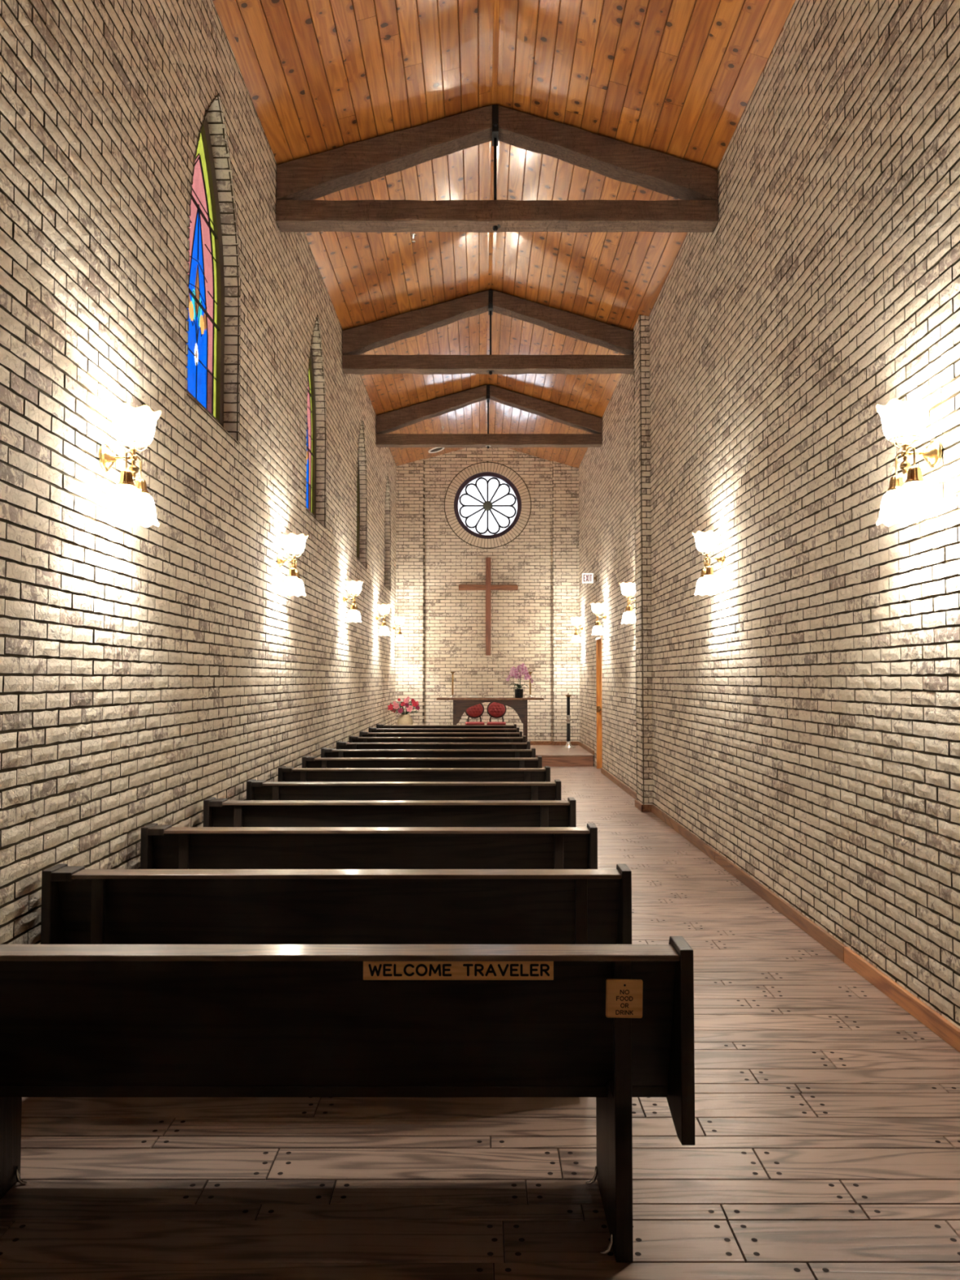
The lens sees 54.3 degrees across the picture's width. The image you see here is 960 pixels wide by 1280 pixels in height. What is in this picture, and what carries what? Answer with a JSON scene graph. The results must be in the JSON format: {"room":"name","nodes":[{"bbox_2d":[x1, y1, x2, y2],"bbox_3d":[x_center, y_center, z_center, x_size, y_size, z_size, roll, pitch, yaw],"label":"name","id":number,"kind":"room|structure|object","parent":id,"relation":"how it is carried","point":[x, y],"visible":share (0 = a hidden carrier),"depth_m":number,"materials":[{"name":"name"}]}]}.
{"room":"house of worship","nodes":[
{"label":"house of worship","id":0,"kind":"room"},
{"bbox_2d":[0,0,396,944],"bbox_3d":[-1.741,-1.012,8.564,0.158,5.730,20.033,0,-2,0],"label":"wall","id":1,"kind":"structure","parent":0,"point":[148,675],"depth_m":4.71,"materials":[{"name":"beige brick"}]},
{"bbox_2d":[98,402,161,528],"bbox_3d":[-1.546,-0.772,4.155,0.248,0.497,0.349,0,-2,0],"label":"wall sconce","id":2,"kind":"object","parent":1,"relation":"attached to","point":[131,502],"visible":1,"depth_m":4.10,"materials":[{"name":"white glass"}]},
{"bbox_2d":[185,117,224,427],"bbox_3d":[-1.796,-2.443,5.956,0.043,2.065,1.150,0,-2,0],"label":"window","id":3,"kind":"structure","parent":1,"relation":"in","point":[206,341],"depth_m":6.12,"materials":[{"name":"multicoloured glass"}]},
{"bbox_2d":[276,533,308,596],"bbox_3d":[-1.546,-0.620,7.732,0.248,0.497,0.349,0,-2,0],"label":"wall sconce","id":4,"kind":"object","parent":1,"relation":"attached to","point":[293,544],"visible":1,"depth_m":7.67,"materials":[{"name":"white glass"}]},
{"bbox_2d":[305,346,316,517],"bbox_3d":[-1.796,-2.293,9.583,0.043,2.065,1.150,0,-2,0],"label":"window","id":5,"kind":"structure","parent":1,"relation":"in","point":[311,430],"depth_m":9.92,"materials":[{"name":"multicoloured glass"}]},
{"bbox_2d":[342,580,364,622],"bbox_3d":[-1.546,-0.468,11.399,0.248,0.497,0.349,0,-2,0],"label":"wall sconce","id":6,"kind":"object","parent":1,"relation":"attached to","point":[353,588],"visible":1,"depth_m":11.33,"materials":[{"name":"white glass"}]},
{"bbox_2d":[355,458,359,559],"bbox_3d":[-1.796,-2.143,13.220,0.043,2.065,1.150,0,-2,0],"label":"window","id":7,"kind":"structure","parent":1,"relation":"in","point":[357,517],"depth_m":13.65,"materials":[{"name":"blue glass"}]},
{"bbox_2d":[375,604,391,635],"bbox_3d":[-1.546,-0.321,14.946,0.248,0.497,0.349,0,-2,0],"label":"wall sconce","id":8,"kind":"object","parent":1,"relation":"attached to","point":[383,609],"visible":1,"depth_m":14.88,"materials":[{"name":"white glass"}]},
{"bbox_2d":[383,518,385,585],"bbox_3d":[-1.796,-1.992,16.867,0.043,2.065,1.150,0,-2,0],"label":"window","id":9,"kind":"structure","parent":1,"relation":"in","point":[384,518],"depth_m":17.36,"materials":[{"name":"blue glass"}]},
{"bbox_2d":[392,616,404,642],"bbox_3d":[-1.546,-0.201,17.844,0.248,0.497,0.349,0,-2,0],"label":"wall sconce","id":10,"kind":"object","parent":1,"relation":"attached to","point":[399,620],"visible":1,"depth_m":17.77,"materials":[{"name":"white glass"}]},
{"bbox_2d":[0,765,959,1279],"bbox_3d":[0.135,1.950,8.427,4.210,0.201,20.600,0,-2,0],"label":"floor","id":11,"kind":"structure","parent":0,"point":[827,1146],"depth_m":2.94,"materials":[{"name":"brown wood"}]},
{"bbox_2d":[40,863,631,944],"bbox_3d":[-0.525,1.254,3.709,2.150,0.800,0.634,0,-2,0],"label":"pew","id":12,"kind":"object","parent":11,"relation":"on","point":[80,905],"visible":0.45,"depth_m":3.49,"materials":[{"name":"brown wood"}]},
{"bbox_2d":[0,936,695,1262],"bbox_3d":[-0.525,1.213,2.715,2.150,0.800,0.634,0,-2,0],"label":"pew","id":13,"kind":"object","parent":11,"relation":"on","point":[77,1020],"visible":0.98,"depth_m":2.52,"materials":[{"name":"brown wood"}]},
{"bbox_2d":[363,961,553,980],"bbox_3d":[-0.058,0.857,2.444,0.494,0.051,0.032,0,-2,0],"label":"welcome sign","id":14,"kind":"object","parent":13,"relation":"attached to","point":[372,971],"visible":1,"depth_m":2.43,"materials":[{"name":"brown wood"}]},
{"bbox_2d":[605,978,642,1017],"bbox_3d":[0.372,0.929,2.426,0.098,0.101,0.016,1,-2,0],"label":"notice sign","id":15,"kind":"object","parent":13,"relation":"attached to","point":[624,997],"visible":1,"depth_m":2.42,"materials":[{"name":"brown wood"}]},
{"bbox_2d":[140,823,597,869],"bbox_3d":[-0.525,1.296,4.703,2.150,0.800,0.634,0,-2,0],"label":"pew","id":16,"kind":"object","parent":11,"relation":"on","point":[162,846],"visible":0.36,"depth_m":4.47,"materials":[{"name":"brown wood"}]},
{"bbox_2d":[203,797,576,826],"bbox_3d":[-0.525,1.337,5.697,2.150,0.800,0.634,0,-2,0],"label":"pew","id":17,"kind":"object","parent":11,"relation":"on","point":[217,812],"visible":0.31,"depth_m":5.46,"materials":[{"name":"brown wood"}]},
{"bbox_2d":[246,779,561,799],"bbox_3d":[-0.525,1.378,6.692,2.150,0.800,0.634,0,-2,0],"label":"pew","id":18,"kind":"object","parent":11,"relation":"on","point":[255,789],"visible":0.28,"depth_m":6.45,"materials":[{"name":"brown wood"}]},
{"bbox_2d":[277,765,550,782],"bbox_3d":[-0.525,1.419,7.686,2.150,0.800,0.634,0,-2,0],"label":"pew","id":19,"kind":"object","parent":11,"relation":"on","point":[285,774],"visible":0.23,"depth_m":7.44,"materials":[{"name":"brown wood"}]},
{"bbox_2d":[302,755,542,768],"bbox_3d":[-0.525,1.460,8.680,2.150,0.800,0.634,0,-2,0],"label":"pew","id":20,"kind":"object","parent":11,"relation":"on","point":[308,762],"visible":0.23,"depth_m":8.44,"materials":[{"name":"brown wood"}]},
{"bbox_2d":[320,747,535,757],"bbox_3d":[-0.525,1.501,9.674,2.150,0.800,0.634,0,-2,0],"label":"pew","id":21,"kind":"object","parent":11,"relation":"on","point":[325,753],"visible":0.23,"depth_m":9.43,"materials":[{"name":"brown wood"}]},
{"bbox_2d":[336,741,530,749],"bbox_3d":[-0.525,1.542,10.668,2.150,0.800,0.634,0,-2,0],"label":"pew","id":22,"kind":"object","parent":11,"relation":"on","point":[340,745],"visible":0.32,"depth_m":10.42,"materials":[{"name":"brown wood"}]},
{"bbox_2d":[348,735,525,742],"bbox_3d":[-0.525,1.583,11.662,2.150,0.800,0.634,0,-2,0],"label":"pew","id":23,"kind":"object","parent":11,"relation":"on","point":[352,739],"visible":0.23,"depth_m":11.42,"materials":[{"name":"brown wood"}]},
{"bbox_2d":[359,731,522,737],"bbox_3d":[-0.525,1.624,12.657,2.150,0.800,0.634,0,-2,0],"label":"pew","id":24,"kind":"object","parent":11,"relation":"on","point":[362,734],"visible":0.24,"depth_m":12.41,"materials":[{"name":"brown wood"}]},
{"bbox_2d":[368,727,519,732],"bbox_3d":[-0.525,1.666,13.651,2.150,0.800,0.634,0,-2,0],"label":"pew","id":25,"kind":"object","parent":11,"relation":"on","point":[370,729],"visible":0.22,"depth_m":13.40,"materials":[{"name":"brown wood"}]},
{"bbox_2d":[376,724,516,728],"bbox_3d":[-0.525,1.707,14.645,2.150,0.800,0.634,0,-2,0],"label":"pew","id":26,"kind":"object","parent":11,"relation":"on","point":[378,726],"visible":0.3,"depth_m":14.38,"materials":[{"name":"brown wood"}]},
{"bbox_2d":[530,745,593,766],"bbox_3d":[0.129,2.114,17.218,3.598,0.198,2.415,0,-2,0],"label":"platform","id":27,"kind":"object","parent":11,"relation":"on","point":[552,755],"visible":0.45,"depth_m":16.03,"materials":[{"name":"brown wood"}]},
{"bbox_2d":[387,696,419,724],"bbox_3d":[-1.357,1.492,16.559,0.574,0.990,0.424,0,-2,0],"label":"flower arrangement","id":28,"kind":"object","parent":27,"relation":"on","point":[404,718],"visible":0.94,"depth_m":16.48,"materials":[{"name":"pink plant"}]},
{"bbox_2d":[465,702,484,724],"bbox_3d":[-0.111,1.576,17.761,0.384,0.926,0.483,0,-2,-2],"label":"chair","id":29,"kind":"object","parent":27,"relation":"on","point":[476,711],"visible":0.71,"depth_m":17.95,"materials":[{"name":"red wood"}]},
{"bbox_2d":[436,697,544,742],"bbox_3d":[0.170,1.522,16.901,1.910,0.959,0.658,0,-2,0],"label":"altar table","id":30,"kind":"object","parent":27,"relation":"on","point":[460,704],"visible":0.94,"depth_m":16.66,"materials":[{"name":"brown wood"}]},
{"bbox_2d":[449,671,455,697],"bbox_3d":[-0.505,0.808,16.911,0.104,0.470,0.104,0,-2,0],"label":"candlestick","id":31,"kind":"object","parent":30,"relation":"on","point":[452,673],"visible":1,"depth_m":16.90,"materials":[{"name":"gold metal"}]},
{"bbox_2d":[466,695,480,697],"bbox_3d":[-0.124,1.022,16.872,0.240,0.038,0.240,0,-2,-7],"label":"open book","id":32,"kind":"object","parent":30,"relation":"on","point":[470,696],"visible":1,"depth_m":16.77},
{"bbox_2d":[484,696,500,697],"bbox_3d":[0.210,1.028,16.872,0.280,0.026,0.240,0,-2,5],"label":"open book","id":33,"kind":"object","parent":30,"relation":"on","point":[488,696],"visible":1,"depth_m":16.76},
{"bbox_2d":[505,662,533,697],"bbox_3d":[0.697,0.727,16.825,0.460,0.625,0.322,1,-3,-25],"label":"potted orchid","id":34,"kind":"object","parent":30,"relation":"on","point":[514,672],"visible":1,"depth_m":16.78,"materials":[{"name":"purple plant"}]},
{"bbox_2d":[527,671,533,697],"bbox_3d":[0.906,0.816,17.111,0.104,0.470,0.104,0,-2,0],"label":"candlestick","id":35,"kind":"object","parent":30,"relation":"on","point":[530,673],"visible":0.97,"depth_m":17.10,"materials":[{"name":"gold metal"}]},
{"bbox_2d":[486,702,506,724],"bbox_3d":[0.299,1.576,17.761,0.384,0.926,0.483,0,-2,2],"label":"chair","id":36,"kind":"object","parent":27,"relation":"on","point":[495,710],"visible":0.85,"depth_m":17.95,"materials":[{"name":"red wood"}]},
{"bbox_2d":[561,691,575,747],"bbox_3d":[1.665,1.510,17.773,0.270,1.056,0.270,0,-2,0],"label":"candle stand","id":37,"kind":"object","parent":27,"relation":"on","point":[568,719],"visible":1,"depth_m":17.74,"materials":[{"name":"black metal"}]},
{"bbox_2d":[395,447,580,741],"bbox_3d":[0.135,-0.855,18.663,3.653,6.250,0.377,0,-2,0],"label":"wall","id":38,"kind":"structure","parent":0,"point":[443,628],"depth_m":18.54,"materials":[{"name":"beige brick"}]},
{"bbox_2d":[453,471,521,538],"bbox_3d":[0.140,-2.679,18.702,1.370,1.370,0.090,0,-2,0],"label":"window","id":39,"kind":"structure","parent":38,"relation":"in","point":[487,505],"depth_m":18.68,"materials":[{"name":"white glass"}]},
{"bbox_2d":[458,557,518,655],"bbox_3d":[0.151,-0.663,18.504,1.177,1.935,0.072,0,-2,0],"label":"wall cross","id":40,"kind":"object","parent":38,"relation":"attached to","point":[487,587],"visible":1,"depth_m":18.48,"materials":[{"name":"red wood"}]},
{"bbox_2d":[529,741,578,745],"bbox_3d":[0.135,2.026,18.386,3.570,0.075,0.097,0,-2,0],"label":"baseboard","id":41,"kind":"structure","parent":38,"relation":"attached to","point":[532,743],"depth_m":18.41,"materials":[{"name":"brown wood"}]},
{"bbox_2d":[212,0,795,468],"bbox_3d":[0.136,-4.173,8.730,4.084,0.820,20.700,0,-2,0],"label":"ceiling","id":42,"kind":"structure","parent":0,"point":[677,78],"depth_m":7.44,"materials":[{"name":"brown wood"}]},
{"bbox_2d":[410,232,416,242],"bbox_3d":[-0.680,-4.071,9.476,0.060,0.086,0.059,0,-2,0],"label":"sprinkler","id":43,"kind":"object","parent":42,"relation":"attached to","point":[413,234],"visible":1,"depth_m":9.47,"materials":[{"name":"silver metal"}]},
{"bbox_2d":[427,447,444,453],"bbox_3d":[-0.858,-3.686,18.148,0.320,0.106,0.329,0,-2,4],"label":"ceiling vent","id":44,"kind":"object","parent":42,"relation":"in","point":[434,450],"visible":0.87,"depth_m":18.16,"materials":[{"name":"white metal"}]},
{"bbox_2d":[342,289,633,374],"bbox_3d":[0.135,-3.726,11.383,3.602,1.012,0.235,0,-2,0],"label":"roof truss","id":45,"kind":"object","parent":42,"relation":"attached to","point":[356,341],"visible":0.98,"depth_m":11.30,"materials":[{"name":"brown wood"}]},
{"bbox_2d":[376,384,602,448],"bbox_3d":[0.135,-3.576,15.030,3.602,1.014,0.235,0,-2,0],"label":"roof truss","id":46,"kind":"object","parent":42,"relation":"attached to","point":[391,421],"visible":1,"depth_m":14.94,"materials":[{"name":"brown wood"}]},
{"bbox_2d":[275,104,718,232],"bbox_3d":[0.135,-3.877,7.736,3.602,1.013,0.235,0,-2,0],"label":"roof truss","id":47,"kind":"object","parent":42,"relation":"attached to","point":[300,181],"visible":1,"depth_m":7.65,"materials":[{"name":"brown wood"}]},
{"bbox_2d":[578,0,959,1029],"bbox_3d":[2.064,-0.992,8.563,0.253,5.690,20.033,0,-2,0],"label":"wall","id":48,"kind":"structure","parent":0,"point":[806,710],"depth_m":5.47,"materials":[{"name":"beige brick"}]},
{"bbox_2d":[569,616,583,643],"bbox_3d":[1.816,-0.189,17.773,0.248,0.497,0.349,0,-2,0],"label":"wall sconce","id":49,"kind":"object","parent":48,"relation":"attached to","point":[575,621],"visible":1,"depth_m":17.70,"materials":[{"name":"white glass"}]},
{"bbox_2d":[582,573,596,583],"bbox_3d":[1.820,-1.036,15.716,0.240,0.170,0.060,0,-2,0],"label":"exit sign","id":50,"kind":"object","parent":48,"relation":"attached to","point":[587,578],"visible":1,"depth_m":15.70,"materials":[{"name":"white plastic"}]},
{"bbox_2d":[590,602,606,635],"bbox_3d":[1.816,-0.324,14.506,0.248,0.497,0.349,0,-2,0],"label":"wall sconce","id":51,"kind":"object","parent":48,"relation":"attached to","point":[597,607],"visible":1,"depth_m":14.44,"materials":[{"name":"white glass"}]},
{"bbox_2d":[595,635,603,768],"bbox_3d":[2.063,1.041,15.360,0.254,2.190,0.724,0,-2,0],"label":"door","id":52,"kind":"structure","parent":48,"relation":"in","point":[598,640],"depth_m":15.68,"materials":[{"name":"brown wood"}]},
{"bbox_2d":[618,582,635,624],"bbox_3d":[1.816,-0.451,11.448,0.248,0.497,0.349,0,-2,0],"label":"wall sconce","id":53,"kind":"object","parent":48,"relation":"attached to","point":[628,589],"visible":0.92,"depth_m":11.37,"materials":[{"name":"white glass"}]},
{"bbox_2d":[633,314,653,804],"bbox_3d":[1.885,-0.906,10.892,0.114,5.710,0.433,0,-2,0],"label":"pillar","id":54,"kind":"structure","parent":48,"relation":"attached to","point":[641,329],"depth_m":10.74,"materials":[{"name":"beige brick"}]},
{"bbox_2d":[692,529,724,595],"bbox_3d":[1.816,-0.614,7.492,0.248,0.497,0.349,0,-2,0],"label":"wall sconce","id":55,"kind":"object","parent":48,"relation":"attached to","point":[706,542],"visible":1,"depth_m":7.43,"materials":[{"name":"white glass"}]},
{"bbox_2d":[578,741,959,1053],"bbox_3d":[1.876,1.712,8.387,0.132,0.273,19.899,0,-2,0],"label":"baseboard","id":56,"kind":"structure","parent":48,"relation":"attached to","point":[931,1019],"depth_m":5.19,"materials":[{"name":"brown wood"}]},
{"bbox_2d":[875,395,942,526],"bbox_3d":[1.816,-0.759,3.995,0.248,0.497,0.349,0,-2,0],"label":"wall sconce","id":57,"kind":"object","parent":48,"relation":"attached to","point":[904,422],"visible":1,"depth_m":3.94,"materials":[{"name":"white glass"}]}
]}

